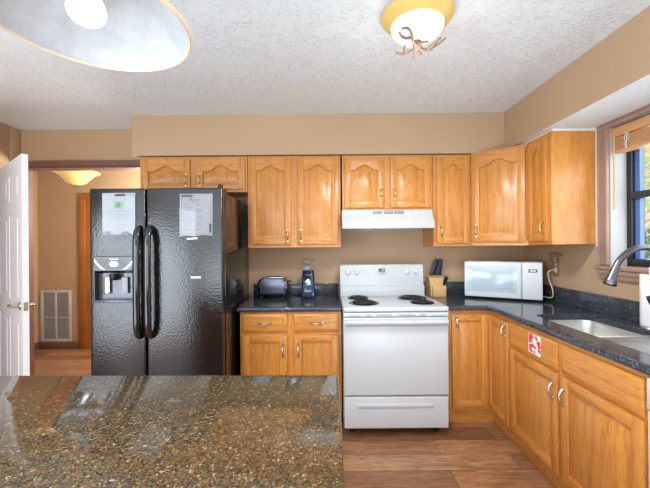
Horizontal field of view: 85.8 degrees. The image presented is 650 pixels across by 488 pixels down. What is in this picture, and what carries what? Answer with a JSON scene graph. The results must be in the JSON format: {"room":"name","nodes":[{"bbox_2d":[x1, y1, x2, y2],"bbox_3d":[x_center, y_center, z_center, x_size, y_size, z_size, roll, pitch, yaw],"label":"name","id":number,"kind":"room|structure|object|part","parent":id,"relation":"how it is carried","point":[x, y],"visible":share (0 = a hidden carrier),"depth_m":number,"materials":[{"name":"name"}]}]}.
{"room":"kitchen","nodes":[
{"label":"kitchen","id":0,"kind":"room"},
{"bbox_2d":[0,137,9,167],"bbox_3d":[-2.929,0.171,-0.100,0.120,2.490,6.800,0,0,0],"label":"wall","id":1,"kind":"structure","parent":0,"point":[1,163],"depth_m":3.14,"materials":[{"name":"beige paint"}]},
{"bbox_2d":[0,122,19,163],"bbox_3d":[-2.871,-0.899,2.545,0.012,0.350,1.490,0,0,0],"label":"trim","id":2,"kind":"structure","parent":1,"relation":"attached to","point":[12,134],"depth_m":3.17,"materials":[{"name":"beige paint"}]},
{"bbox_2d":[0,154,36,375],"bbox_3d":[-2.436,0.389,2.720,0.916,2.023,0.153,0,0,39],"label":"door","id":3,"kind":"structure","parent":1,"relation":"in","point":[14,221],"depth_m":2.57,"materials":[{"name":"white paint"}]},
{"bbox_3d":[-2.163,0.435,2.500,0.143,0.062,0.153,0,0,39],"label":"lever handle","id":4,"kind":"part","parent":3,"relation":"part of","materials":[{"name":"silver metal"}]},
{"bbox_3d":[-2.079,0.434,2.433,0.002,0.060,0.024,0,0,39],"label":"latch plate","id":5,"kind":"part","parent":3,"relation":"part of","materials":[{"name":"gold metal"}]},
{"bbox_2d":[33,171,38,342],"bbox_3d":[-3.959,0.179,3.178,0.120,2.490,3.155,0,0,0],"label":"wall","id":6,"kind":"structure","parent":0,"point":[35,191],"depth_m":4.72,"materials":[{"name":"beige paint"}]},
{"bbox_2d":[34,342,38,350],"bbox_3d":[-3.879,1.373,4.168,0.020,0.100,1.135,0,0,0],"label":"baseboard","id":7,"kind":"structure","parent":6,"relation":"attached to","point":[36,345],"depth_m":4.69,"materials":[{"name":"brown wood"}]},
{"bbox_2d":[37,170,139,340],"bbox_3d":[-0.994,0.156,4.817,6.050,2.490,0.125,0,0,0],"label":"wall","id":8,"kind":"structure","parent":0,"point":[58,212],"depth_m":4.75,"materials":[{"name":"beige paint"}]},
{"bbox_2d":[40,290,71,341],"bbox_3d":[-3.647,0.977,4.747,0.410,0.700,0.016,0,0,0],"label":"air vent","id":9,"kind":"object","parent":8,"relation":"in","point":[55,305],"visible":1,"depth_m":4.74,"materials":[{"name":"white metal"}]},
{"bbox_2d":[39,341,79,348],"bbox_3d":[-3.609,1.371,4.745,0.560,0.100,0.020,0,0,0],"label":"baseboard","id":10,"kind":"structure","parent":8,"relation":"attached to","point":[72,344],"depth_m":4.74,"materials":[{"name":"brown wood"}]},
{"bbox_2d":[78,193,90,348],"bbox_3d":[-2.842,0.363,4.742,0.970,2.105,0.025,0,0,0],"label":"door","id":11,"kind":"structure","parent":8,"relation":"in","point":[84,198],"depth_m":4.73,"materials":[{"name":"orange wood"}]},
{"bbox_2d":[20,129,522,300],"bbox_3d":[-0.469,0.152,3.360,5.040,2.490,0.120,0,0,0],"label":"wall","id":12,"kind":"structure","parent":0,"point":[357,247],"depth_m":3.30,"materials":[{"name":"beige paint"}]},
{"bbox_2d":[28,160,139,375],"bbox_3d":[-2.281,0.303,3.360,1.286,2.216,0.160,0,0,0],"label":"trim","id":13,"kind":"structure","parent":12,"relation":"attached to","point":[76,165],"depth_m":3.37,"materials":[{"name":"white wood"}]},
{"bbox_2d":[140,156,247,196],"bbox_3d":[-1.117,-0.590,3.113,0.910,0.303,0.370,0,0,0],"label":"upper cabinet","id":14,"kind":"object","parent":12,"relation":"attached to","point":[155,172],"visible":0.85,"depth_m":2.96,"materials":[{"name":"brown wood"}]},
{"bbox_3d":[-1.349,-0.588,2.971,0.306,0.151,0.014,0,0,0],"label":"panel","id":15,"kind":"part","parent":14,"relation":"part of","materials":[{"name":"brown wood"}]},
{"bbox_3d":[-1.349,-0.588,2.970,0.410,0.255,0.020,0,0,0],"label":"door","id":16,"kind":"part","parent":14,"relation":"part of","materials":[{"name":"brown wood"}]},
{"bbox_3d":[-0.884,-0.592,2.970,0.410,0.255,0.020,0,0,0],"label":"door","id":17,"kind":"part","parent":14,"relation":"part of","materials":[{"name":"brown wood"}]},
{"bbox_3d":[-0.884,-0.592,2.971,0.306,0.151,0.014,0,0,0],"label":"panel","id":18,"kind":"part","parent":14,"relation":"part of","materials":[{"name":"brown wood"}]},
{"bbox_2d":[248,156,340,247],"bbox_3d":[-0.261,-0.359,3.113,0.787,0.777,0.370,0,0,0],"label":"upper cabinet","id":19,"kind":"object","parent":12,"relation":"attached to","point":[294,201],"visible":1,"depth_m":2.96,"materials":[{"name":"brown wood"}]},
{"bbox_3d":[-0.463,-0.358,2.970,0.348,0.729,0.020,0,0,0],"label":"door","id":20,"kind":"part","parent":19,"relation":"part of","materials":[{"name":"brown wood"}]},
{"bbox_3d":[-0.463,-0.358,2.971,0.244,0.625,0.014,0,0,0],"label":"panel","id":21,"kind":"part","parent":19,"relation":"part of","materials":[{"name":"brown wood"}]},
{"bbox_3d":[-0.060,-0.361,2.970,0.348,0.729,0.020,0,0,0],"label":"door","id":22,"kind":"part","parent":19,"relation":"part of","materials":[{"name":"brown wood"}]},
{"bbox_3d":[-0.060,-0.361,2.971,0.244,0.625,0.014,0,0,0],"label":"panel","id":23,"kind":"part","parent":19,"relation":"part of","materials":[{"name":"brown wood"}]},
{"bbox_2d":[254,283,337,295],"bbox_3d":[-0.274,0.426,3.285,0.790,0.108,0.022,0,0,0],"label":"backsplash","id":24,"kind":"structure","parent":12,"relation":"attached to","point":[324,288],"depth_m":3.27,"materials":[{"name":"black stone"}]},
{"bbox_2d":[303,265,310,269],"bbox_3d":[-0.168,0.252,3.296,0.072,0.115,0.009,0,0,0],"label":"wall outlet","id":25,"kind":"object","parent":12,"relation":"attached to","point":[305,267],"visible":0.52,"depth_m":3.29,"materials":[{"name":"white plastic"}]},
{"bbox_2d":[303,259,314,263],"bbox_3d":[-0.149,0.165,3.286,0.110,0.052,0.024,0,0,0],"label":"plug","id":26,"kind":"object","parent":25,"relation":"attached to","point":[305,261],"visible":1,"depth_m":3.28,"materials":[{"name":"beige plastic"}]},
{"bbox_2d":[340,155,432,210],"bbox_3d":[0.530,-0.519,3.113,0.768,0.471,0.370,0,0,0],"label":"upper cabinet","id":27,"kind":"object","parent":12,"relation":"attached to","point":[370,182],"visible":0.98,"depth_m":2.96,"materials":[{"name":"brown wood"}]},
{"bbox_3d":[0.333,-0.517,2.970,0.338,0.423,0.020,0,0,0],"label":"door","id":28,"kind":"part","parent":27,"relation":"part of","materials":[{"name":"brown wood"}]},
{"bbox_3d":[0.333,-0.517,2.971,0.234,0.319,0.014,0,0,0],"label":"panel","id":29,"kind":"part","parent":27,"relation":"part of","materials":[{"name":"brown wood"}]},
{"bbox_2d":[341,209,434,230],"bbox_3d":[0.506,-0.202,3.043,0.736,0.155,0.507,0,0,0],"label":"range hood","id":30,"kind":"object","parent":27,"relation":"attached to","point":[351,220],"visible":0.94,"depth_m":2.82,"materials":[{"name":"white metal"}]},
{"bbox_2d":[373,210,403,213],"bbox_3d":[0.513,-0.259,2.841,0.250,0.025,0.004,0,0,0],"label":"vent","id":31,"kind":"object","parent":30,"relation":"attached to","point":[374,211],"depth_m":2.84,"materials":[{"name":"white plastic"}]},
{"bbox_3d":[0.727,-0.520,2.970,0.338,0.423,0.020,0,0,0],"label":"door","id":32,"kind":"part","parent":27,"relation":"part of","materials":[{"name":"brown wood"}]},
{"bbox_3d":[0.727,-0.520,2.971,0.234,0.319,0.014,0,0,0],"label":"panel","id":33,"kind":"part","parent":27,"relation":"part of","materials":[{"name":"brown wood"}]},
{"bbox_2d":[423,281,464,293],"bbox_3d":[1.369,0.410,3.285,0.956,0.115,0.022,0,0,0],"label":"backsplash","id":34,"kind":"structure","parent":12,"relation":"attached to","point":[451,287],"depth_m":3.27,"materials":[{"name":"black stone"}]},
{"bbox_2d":[423,155,470,245],"bbox_3d":[1.080,-0.370,3.113,0.321,0.777,0.370,0,0,0],"label":"upper cabinet","id":35,"kind":"object","parent":12,"relation":"attached to","point":[451,174],"visible":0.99,"depth_m":2.96,"materials":[{"name":"brown wood"}]},
{"bbox_3d":[1.087,-0.370,2.970,0.276,0.729,0.020,0,0,0],"label":"door","id":36,"kind":"part","parent":35,"relation":"part of","materials":[{"name":"brown wood"}]},
{"bbox_3d":[1.087,-0.370,2.971,0.172,0.625,0.014,0,0,0],"label":"panel","id":37,"kind":"part","parent":35,"relation":"part of","materials":[{"name":"brown wood"}]},
{"bbox_2d":[470,144,567,245],"bbox_3d":[1.553,-0.380,2.991,0.622,0.781,0.612,0,0,0],"label":"upper cabinet","id":38,"kind":"object","parent":12,"relation":"attached to","point":[498,176],"visible":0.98,"depth_m":2.81,"materials":[{"name":"brown wood"}]},
{"bbox_3d":[1.397,-0.380,2.825,0.294,0.627,0.014,0,0,42],"label":"panel","id":39,"kind":"part","parent":38,"relation":"part of","materials":[{"name":"brown wood"}]},
{"bbox_3d":[1.396,-0.380,2.824,0.398,0.731,0.020,0,0,42],"label":"door","id":40,"kind":"part","parent":38,"relation":"part of","materials":[{"name":"brown wood"}]},
{"bbox_3d":[1.401,-0.379,2.832,0.425,0.781,0.003,0,0,42],"label":"frame","id":41,"kind":"part","parent":38,"relation":"part of","materials":[{"name":"brown wood"}]},
{"bbox_2d":[34,348,555,487],"bbox_3d":[-0.989,1.441,0.625,6.100,0.080,8.550,0,0,0],"label":"floor","id":42,"kind":"structure","parent":0,"point":[461,454],"depth_m":2.30,"materials":[{"name":"brown wood"}]},
{"bbox_2d":[90,184,248,375],"bbox_3d":[-1.151,0.496,2.763,0.910,1.812,0.895,0,0,0],"label":"refrigerator","id":43,"kind":"object","parent":42,"relation":"on","point":[149,317],"visible":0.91,"depth_m":2.39,"materials":[{"name":"black metal"}]},
{"bbox_2d":[102,193,134,234],"bbox_3d":[-1.405,-0.204,2.381,0.228,0.287,0.012,0,0,0],"label":"notice sheet","id":44,"kind":"object","parent":43,"relation":"attached to","point":[118,212],"visible":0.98,"depth_m":2.38,"materials":[{"name":"white paper"}]},
{"bbox_2d":[113,201,122,207],"bbox_3d":[-1.409,-0.268,2.384,0.065,0.050,0.003,0,0,0],"label":"picture","id":45,"kind":"object","parent":44,"relation":"attached to","point":[116,204],"depth_m":2.38},
{"bbox_3d":[-1.415,0.457,2.423,0.382,1.675,0.066,0,0,0],"label":"freezer door","id":46,"kind":"part","parent":43,"relation":"part of","materials":[{"name":"black metal"}]},
{"bbox_3d":[-1.260,0.260,2.355,0.046,0.776,0.080,0,0,0],"label":"handle","id":47,"kind":"part","parent":43,"relation":"part of","materials":[{"name":"black"}]},
{"bbox_3d":[-1.186,0.259,2.355,0.046,0.776,0.080,0,0,0],"label":"handle","id":48,"kind":"part","parent":43,"relation":"part of","materials":[{"name":"black"}]},
{"bbox_3d":[-0.956,0.453,2.423,0.519,1.675,0.066,0,0,0],"label":"fridge door","id":49,"kind":"part","parent":43,"relation":"part of","materials":[{"name":"black metal"}]},
{"bbox_2d":[180,194,212,235],"bbox_3d":[-0.876,-0.200,2.383,0.235,0.296,0.008,0,0,0],"label":"notice sheet","id":50,"kind":"object","parent":43,"relation":"attached to","point":[196,211],"visible":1,"depth_m":2.39,"materials":[{"name":"white paper"}]},
{"bbox_2d":[240,312,341,422],"bbox_3d":[-0.260,0.957,2.967,0.775,0.876,0.658,0,0,0],"label":"base cabinet","id":51,"kind":"object","parent":42,"relation":"on","point":[271,343],"visible":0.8,"depth_m":2.68,"materials":[{"name":"brown wood"}]},
{"bbox_3d":[-0.462,0.605,2.680,0.342,0.140,0.020,0,0,0],"label":"drawer","id":52,"kind":"part","parent":51,"relation":"part of","materials":[{"name":"brown wood"}]},
{"bbox_3d":[-0.459,0.981,2.680,0.342,0.562,0.020,0,0,0],"label":"door","id":53,"kind":"part","parent":51,"relation":"part of","materials":[{"name":"brown wood"}]},
{"bbox_3d":[-0.459,0.981,2.684,0.246,0.466,0.007,0,0,0],"label":"panel","id":54,"kind":"part","parent":51,"relation":"part of","materials":[{"name":"brown wood"}]},
{"bbox_2d":[237,295,340,311],"bbox_3d":[-0.273,0.499,2.975,0.790,0.038,0.641,0,0,0],"label":"countertop","id":55,"kind":"structure","parent":51,"relation":"on","point":[290,303],"depth_m":2.78,"materials":[{"name":"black stone"}]},
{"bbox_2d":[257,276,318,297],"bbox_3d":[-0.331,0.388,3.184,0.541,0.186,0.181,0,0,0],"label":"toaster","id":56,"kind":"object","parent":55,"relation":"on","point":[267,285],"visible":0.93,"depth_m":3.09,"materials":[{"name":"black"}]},
{"bbox_3d":[-0.467,0.377,3.098,0.220,0.126,0.008,0,0,0],"label":"panel","id":57,"kind":"part","parent":56,"relation":"part of","materials":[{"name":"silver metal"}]},
{"bbox_2d":[301,270,315,297],"bbox_3d":[-0.150,0.356,3.153,0.128,0.246,0.139,0,0,0],"label":"can opener","id":58,"kind":"object","parent":55,"relation":"on","point":[308,279],"visible":1,"depth_m":3.12,"materials":[{"name":"blue plastic"}]},
{"bbox_3d":[-0.066,0.602,2.680,0.338,0.140,0.020,0,0,0],"label":"drawer","id":59,"kind":"part","parent":51,"relation":"part of","materials":[{"name":"brown wood"}]},
{"bbox_3d":[-0.063,0.978,2.680,0.338,0.562,0.020,0,0,0],"label":"door","id":60,"kind":"part","parent":51,"relation":"part of","materials":[{"name":"brown wood"}]},
{"bbox_3d":[-0.063,0.978,2.684,0.242,0.466,0.007,0,0,0],"label":"panel","id":61,"kind":"part","parent":51,"relation":"part of","materials":[{"name":"brown wood"}]},
{"bbox_2d":[340,264,448,431],"bbox_3d":[0.511,0.785,2.809,0.757,1.208,0.698,0,0,0],"label":"electric range","id":62,"kind":"object","parent":42,"relation":"on","point":[394,336],"visible":1,"depth_m":2.51,"materials":[{"name":"white metal"}]},
{"bbox_3d":[0.297,0.450,2.680,0.229,0.006,0.229,0,0,0],"label":"burner","id":63,"kind":"part","parent":62,"relation":"part of","materials":[{"name":"black metal"}]},
{"bbox_2d":[340,295,448,311],"bbox_3d":[0.508,0.469,2.806,0.757,0.035,0.608,0,0,0],"label":"cooktop","id":64,"kind":"object","parent":62,"relation":"in","point":[349,303],"depth_m":2.61,"materials":[{"name":"white metal"}]},
{"bbox_3d":[0.508,0.506,2.523,0.753,0.030,0.034,0,0,0],"label":"vent panel","id":65,"kind":"part","parent":62,"relation":"part of","materials":[{"name":"white metal"}]},
{"bbox_3d":[0.511,0.807,2.526,0.753,0.560,0.039,0,0,0],"label":"oven door","id":66,"kind":"part","parent":62,"relation":"part of","materials":[{"name":"white metal"}]},
{"bbox_3d":[0.514,1.210,2.523,0.749,0.227,0.043,0,0,0],"label":"storage drawer","id":67,"kind":"part","parent":62,"relation":"part of","materials":[{"name":"white metal"}]},
{"bbox_3d":[0.509,0.563,2.483,0.727,0.051,0.046,0,0,0],"label":"handle","id":68,"kind":"part","parent":62,"relation":"part of","materials":[{"name":"white metal"}]},
{"bbox_3d":[0.723,0.446,2.910,0.237,0.006,0.237,0,0,0],"label":"burner","id":69,"kind":"part","parent":62,"relation":"part of","materials":[{"name":"black metal"}]},
{"bbox_3d":[0.742,0.446,2.675,0.182,0.006,0.182,0,0,0],"label":"burner","id":70,"kind":"part","parent":62,"relation":"part of","materials":[{"name":"black metal"}]},
{"bbox_2d":[447,310,517,446],"bbox_3d":[1.387,0.944,2.841,0.973,0.876,0.911,0,0,0],"label":"base cabinet","id":71,"kind":"object","parent":42,"relation":"on","point":[479,345],"visible":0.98,"depth_m":2.67,"materials":[{"name":"brown wood"}]},
{"bbox_3d":[1.110,0.892,2.680,0.276,0.707,0.020,0,0,0],"label":"door","id":72,"kind":"part","parent":71,"relation":"part of","materials":[{"name":"brown wood"}]},
{"bbox_3d":[1.110,0.892,2.681,0.188,0.619,0.014,0,0,0],"label":"panel","id":73,"kind":"part","parent":71,"relation":"part of","materials":[{"name":"brown wood"}]},
{"bbox_3d":[1.260,0.891,2.538,0.014,0.619,0.203,0,0,0],"label":"panel","id":74,"kind":"part","parent":71,"relation":"part of","materials":[{"name":"brown wood"}]},
{"bbox_3d":[1.259,0.891,2.538,0.020,0.707,0.291,0,0,0],"label":"door","id":75,"kind":"part","parent":71,"relation":"part of","materials":[{"name":"brown wood"}]},
{"bbox_3d":[1.231,0.598,2.423,0.032,0.110,0.016,0,0,0],"label":"handle","id":76,"kind":"part","parent":71,"relation":"part of","materials":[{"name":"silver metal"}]},
{"bbox_2d":[424,294,649,375],"bbox_3d":[1.381,0.486,2.008,0.978,0.038,2.576,0,0,0],"label":"countertop","id":77,"kind":"structure","parent":71,"relation":"on","point":[536,315],"depth_m":2.23,"materials":[{"name":"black stone"}]},
{"bbox_2d":[426,275,445,296],"bbox_3d":[1.008,0.378,3.177,0.136,0.185,0.155,0,0,-4],"label":"knife block","id":78,"kind":"object","parent":77,"relation":"on","point":[435,287],"visible":0.99,"depth_m":3.14,"materials":[{"name":"brown wood"}]},
{"bbox_2d":[430,261,436,275],"bbox_3d":[0.991,0.225,3.197,0.071,0.135,0.026,0,0,13],"label":"knife","id":79,"kind":"object","parent":78,"relation":"on","point":[434,265],"visible":1,"depth_m":3.19,"materials":[{"name":"black plastic"}]},
{"bbox_2d":[436,262,441,275],"bbox_3d":[1.040,0.227,3.198,0.052,0.127,0.029,0,0,1],"label":"knife","id":80,"kind":"object","parent":78,"relation":"on","point":[439,265],"visible":1,"depth_m":3.19,"materials":[{"name":"black plastic"}]},
{"bbox_2d":[443,276,447,284],"bbox_3d":[1.074,0.326,3.117,0.038,0.084,0.051,0,0,-7],"label":"knife","id":81,"kind":"object","parent":78,"relation":"on","point":[445,280],"visible":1,"depth_m":3.11,"materials":[{"name":"black plastic"}]},
{"bbox_2d":[464,260,556,301],"bbox_3d":[1.595,0.306,3.028,0.688,0.318,0.344,0,0,30],"label":"microwave oven","id":82,"kind":"object","parent":77,"relation":"on","point":[511,279],"visible":1,"depth_m":2.90,"materials":[{"name":"white plastic"}]},
{"bbox_3d":[1.414,0.301,2.960,0.437,0.296,0.028,0,0,30],"label":"door","id":83,"kind":"part","parent":82,"relation":"part of","materials":[{"name":"white plastic"}]},
{"bbox_3d":[1.585,0.301,2.842,0.012,0.246,0.010,0,0,30],"label":"handle","id":84,"kind":"part","parent":82,"relation":"part of","materials":[{"name":"white plastic"}]},
{"bbox_3d":[1.667,0.299,2.815,0.140,0.296,0.026,0,0,30],"label":"control panel","id":85,"kind":"part","parent":82,"relation":"part of","materials":[{"name":"white plastic"}]},
{"bbox_3d":[1.784,0.322,2.877,0.063,0.234,0.191,0,0,-35],"label":"power cord","id":86,"kind":"part","parent":82,"relation":"part of","materials":[{"name":"beige plastic"}]},
{"bbox_2d":[550,320,649,353],"bbox_3d":[1.564,0.582,1.843,0.418,0.206,1.005,0,0,0],"label":"sink","id":87,"kind":"object","parent":77,"relation":"in","point":[639,342],"visible":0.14,"depth_m":2.09,"materials":[{"name":"silver metal"}]},
{"bbox_3d":[1.564,0.595,2.081,0.382,0.179,0.492,0,0,0],"label":"bowl","id":88,"kind":"part","parent":87,"relation":"part of","materials":[{"name":"silver metal"}]},
{"bbox_3d":[1.564,0.595,1.587,0.382,0.179,0.457,0,0,0],"label":"bowl","id":89,"kind":"part","parent":87,"relation":"part of","materials":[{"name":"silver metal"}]},
{"bbox_2d":[602,244,649,304],"bbox_3d":[1.633,0.234,1.800,0.396,0.463,0.061,0,0,0],"label":"faucet","id":90,"kind":"object","parent":77,"relation":"on","point":[611,278],"visible":1,"depth_m":1.79,"materials":[{"name":"silver metal"}]},
{"bbox_3d":[1.648,0.184,1.800,0.338,0.363,0.030,0,0,0],"label":"spout","id":91,"kind":"part","parent":90,"relation":"part of","materials":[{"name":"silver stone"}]},
{"bbox_2d":[639,267,649,328],"bbox_3d":[1.802,0.296,1.940,0.088,0.335,0.088,0,0,0],"label":"paper towel roll","id":92,"kind":"object","parent":77,"relation":"on","point":[644,279],"visible":0.96,"depth_m":1.93,"materials":[{"name":"white paper"}]},
{"bbox_2d":[509,320,649,487],"bbox_3d":[1.546,0.943,1.872,0.656,0.876,1.020,0,0,0],"label":"base cabinet","id":93,"kind":"object","parent":42,"relation":"on","point":[580,415],"visible":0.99,"depth_m":1.73,"materials":[{"name":"brown wood"}]},
{"bbox_3d":[1.261,0.974,2.128,0.014,0.453,0.388,0,0,0],"label":"panel","id":94,"kind":"part","parent":93,"relation":"part of","materials":[{"name":"brown wood"}]},
{"bbox_2d":[528,332,540,357],"bbox_3d":[1.245,0.598,2.081,0.001,0.116,0.120,0,0,0],"label":"decal","id":95,"kind":"object","parent":93,"relation":"attached to","point":[534,342],"visible":1,"depth_m":2.08,"materials":[{"name":"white paper"}]},
{"bbox_3d":[1.260,0.974,2.128,0.020,0.549,0.484,0,0,0],"label":"door","id":96,"kind":"part","parent":93,"relation":"part of","materials":[{"name":"brown wood"}]},
{"bbox_3d":[1.257,0.607,2.128,0.020,0.152,0.484,0,0,0],"label":"drawer","id":97,"kind":"part","parent":93,"relation":"part of","materials":[{"name":"brown wood"}]},
{"bbox_3d":[1.232,0.798,1.916,0.032,0.110,0.016,0,0,0],"label":"handle","id":98,"kind":"part","parent":93,"relation":"part of","materials":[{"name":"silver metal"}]},
{"bbox_3d":[1.232,0.798,1.828,0.032,0.110,0.016,0,0,0],"label":"handle","id":99,"kind":"part","parent":93,"relation":"part of","materials":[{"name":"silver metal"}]},
{"bbox_3d":[1.261,0.974,1.616,0.014,0.453,0.388,0,0,0],"label":"panel","id":100,"kind":"part","parent":93,"relation":"part of","materials":[{"name":"brown wood"}]},
{"bbox_3d":[1.257,0.607,1.616,0.020,0.152,0.484,0,0,0],"label":"drawer","id":101,"kind":"part","parent":93,"relation":"part of","materials":[{"name":"brown wood"}]},
{"bbox_3d":[1.260,0.974,1.616,0.020,0.549,0.484,0,0,0],"label":"door","id":102,"kind":"part","parent":93,"relation":"part of","materials":[{"name":"brown wood"}]},
{"bbox_2d":[647,378,649,487],"bbox_3d":[1.538,0.946,1.058,0.584,0.870,0.600,0,0,0],"label":"dishwasher","id":103,"kind":"object","parent":42,"relation":"on","point":[648,379],"visible":1,"depth_m":1.35,"materials":[{"name":"white metal"}]},
{"bbox_3d":[1.269,0.577,1.058,0.052,0.123,0.594,0,0,0],"label":"control panel","id":104,"kind":"part","parent":103,"relation":"part of","materials":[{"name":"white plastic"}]},
{"bbox_3d":[1.274,0.953,1.058,0.048,0.620,0.594,0,0,0],"label":"door","id":105,"kind":"part","parent":103,"relation":"part of","materials":[{"name":"white metal"}]},
{"bbox_3d":[-0.649,0.961,0.877,1.330,0.874,0.770,0,0,1],"label":"kitchen island","id":106,"kind":"object","parent":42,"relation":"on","visible":0},
{"bbox_2d":[0,375,344,487],"bbox_3d":[-0.657,0.503,0.872,1.400,0.039,0.840,0,0,1],"label":"island countertop","id":107,"kind":"structure","parent":106,"relation":"on","point":[202,431],"depth_m":0.89,"materials":[{"name":"brown stone"}]},
{"bbox_2d":[0,0,649,129],"bbox_3d":[-1.009,-1.139,0.625,6.100,0.100,8.550,0,0,0],"label":"ceiling","id":108,"kind":"structure","parent":0,"point":[246,56],"depth_m":2.16,"materials":[{"name":"white paint"}]},
{"bbox_2d":[52,171,100,187],"bbox_3d":[-2.807,-0.855,3.950,0.468,0.439,0.468,0,0,0],"label":"hall light","id":109,"kind":"object","parent":108,"relation":"attached to","point":[76,178],"visible":0.84,"depth_m":3.87,"materials":[{"name":"yellow glass"}]},
{"bbox_2d":[0,0,192,71],"bbox_3d":[-0.506,-0.783,0.758,0.407,0.625,0.407,0,0,0],"label":"pendant lamp","id":110,"kind":"object","parent":108,"relation":"hanging from","point":[120,35],"visible":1,"depth_m":0.86,"materials":[{"name":"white glass"}]},
{"bbox_3d":[-0.516,-0.525,0.758,0.076,0.101,0.076,0,0,0],"label":"bulb","id":111,"kind":"part","parent":110,"relation":"part of","materials":[{"name":"white glass"}]},
{"bbox_2d":[381,0,454,57],"bbox_3d":[0.437,-1.002,1.660,0.338,0.195,0.338,0,0,0],"label":"ceiling light","id":112,"kind":"object","parent":108,"relation":"attached to","point":[415,24],"visible":1,"depth_m":1.59,"materials":[{"name":"white glass"}]},
{"bbox_3d":[0.437,-0.997,1.660,0.248,0.075,0.248,0,0,0],"label":"lamp shade","id":113,"kind":"part","parent":112,"relation":"part of","materials":[{"name":"beige glass"}]},
{"bbox_2d":[132,5,649,162],"bbox_3d":[0.118,-0.928,-0.100,3.490,0.340,6.800,0,0,0],"label":"soffit","id":114,"kind":"structure","parent":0,"point":[610,81],"depth_m":2.95,"materials":[{"name":"beige paint"}]},
{"bbox_2d":[521,128,594,144],"bbox_3d":[1.710,-0.784,2.687,0.303,0.015,0.577,0,0,0],"label":"trim","id":115,"kind":"structure","parent":114,"relation":"attached to","point":[573,129],"depth_m":2.40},
{"bbox_2d":[523,156,639,301],"bbox_3d":[1.951,0.133,-0.100,0.160,2.490,6.800,0,0,0],"label":"wall","id":116,"kind":"structure","parent":0,"point":[577,262],"depth_m":2.58,"materials":[{"name":"beige paint"}]},
{"bbox_2d":[553,259,558,276],"bbox_3d":[1.868,0.193,2.830,0.008,0.140,0.072,0,0,0],"label":"wall outlet","id":117,"kind":"object","parent":116,"relation":"attached to","point":[556,274],"visible":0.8,"depth_m":2.82,"materials":[{"name":"beige plastic"}]},
{"bbox_2d":[549,252,560,262],"bbox_3d":[1.847,0.110,2.804,0.036,0.088,0.123,0,0,0],"label":"plug","id":118,"kind":"object","parent":117,"relation":"attached to","point":[553,256],"visible":1,"depth_m":2.80,"materials":[{"name":"beige plastic"}]},
{"bbox_2d":[527,131,595,243],"bbox_3d":[1.686,-0.387,2.546,0.357,0.777,0.281,0,0,0],"label":"upper cabinet","id":119,"kind":"object","parent":116,"relation":"attached to","point":[560,164],"visible":1,"depth_m":2.40,"materials":[{"name":"brown wood"}]},
{"bbox_3d":[1.550,-0.386,2.555,0.014,0.625,0.126,0,0,0],"label":"panel","id":120,"kind":"part","parent":119,"relation":"part of","materials":[{"name":"brown wood"}]},
{"bbox_3d":[1.549,-0.386,2.555,0.020,0.729,0.230,0,0,0],"label":"door","id":121,"kind":"part","parent":119,"relation":"part of","materials":[{"name":"brown wood"}]},
{"bbox_3d":[1.558,-0.386,2.546,0.003,0.777,0.281,0,0,0],"label":"frame","id":122,"kind":"part","parent":119,"relation":"part of","materials":[{"name":"brown wood"}]},
{"bbox_3d":[1.525,-0.121,2.470,0.032,0.110,0.016,0,0,0],"label":"handle","id":123,"kind":"part","parent":119,"relation":"part of","materials":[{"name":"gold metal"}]},
{"bbox_2d":[543,284,639,322],"bbox_3d":[1.858,0.402,2.008,0.022,0.122,2.576,0,0,0],"label":"backsplash","id":124,"kind":"structure","parent":116,"relation":"attached to","point":[622,308],"depth_m":2.38,"materials":[{"name":"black stone"}]},
{"bbox_2d":[595,128,597,246],"bbox_3d":[1.861,-0.387,2.390,0.011,0.810,0.024,0,0,0],"label":"trim","id":125,"kind":"structure","parent":116,"relation":"attached to","point":[595,128],"depth_m":2.39,"materials":[{"name":"white wood"}]},
{"bbox_2d":[594,104,649,282],"bbox_3d":[1.928,-0.288,1.745,0.200,1.038,1.290,0,0,0],"label":"window","id":126,"kind":"structure","parent":116,"relation":"in","point":[622,228],"depth_m":2.29,"materials":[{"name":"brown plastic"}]},
{"bbox_2d":[610,114,649,209],"bbox_3d":[1.892,-0.484,1.753,0.079,0.524,1.066,0,0,0],"label":"window blind","id":127,"kind":"object","parent":126,"relation":"attached to","point":[633,135],"visible":1,"depth_m":2.15,"materials":[{"name":"brown wood"}]},
{"bbox_3d":[1.859,-0.641,2.156,0.007,0.102,0.037,0,0,0],"label":"lift cord","id":128,"kind":"part","parent":127,"relation":"part of","materials":[{"name":"white fabric"}]},
{"bbox_3d":[1.898,-0.594,1.747,0.061,0.021,1.030,0,0,0],"label":"rail","id":129,"kind":"part","parent":127,"relation":"part of","materials":[{"name":"brown wood"}]},
{"bbox_3d":[1.993,-0.310,1.748,0.049,0.906,1.095,0,0,0],"label":"sash","id":130,"kind":"part","parent":126,"relation":"part of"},
{"label":"outside","id":131,"kind":"structure","parent":0,"visible":0},
{"bbox_2d":[643,146,649,255],"bbox_3d":[9.587,-1.724,5.000,14.000,7.708,22.000,0,0,0],"label":"hillside","id":132,"kind":"structure","parent":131,"point":[647,148],"depth_m":10.76,"materials":[{"name":"green plant"}]},
{"bbox_2d":[645,228,649,258],"bbox_3d":[5.323,0.154,5.556,1.002,0.994,1.036,0,0,0],"label":"shrub","id":133,"kind":"object","parent":132,"relation":"on","point":[647,254],"visible":0.22,"depth_m":5.47,"materials":[{"name":"green plant"}]}
]}

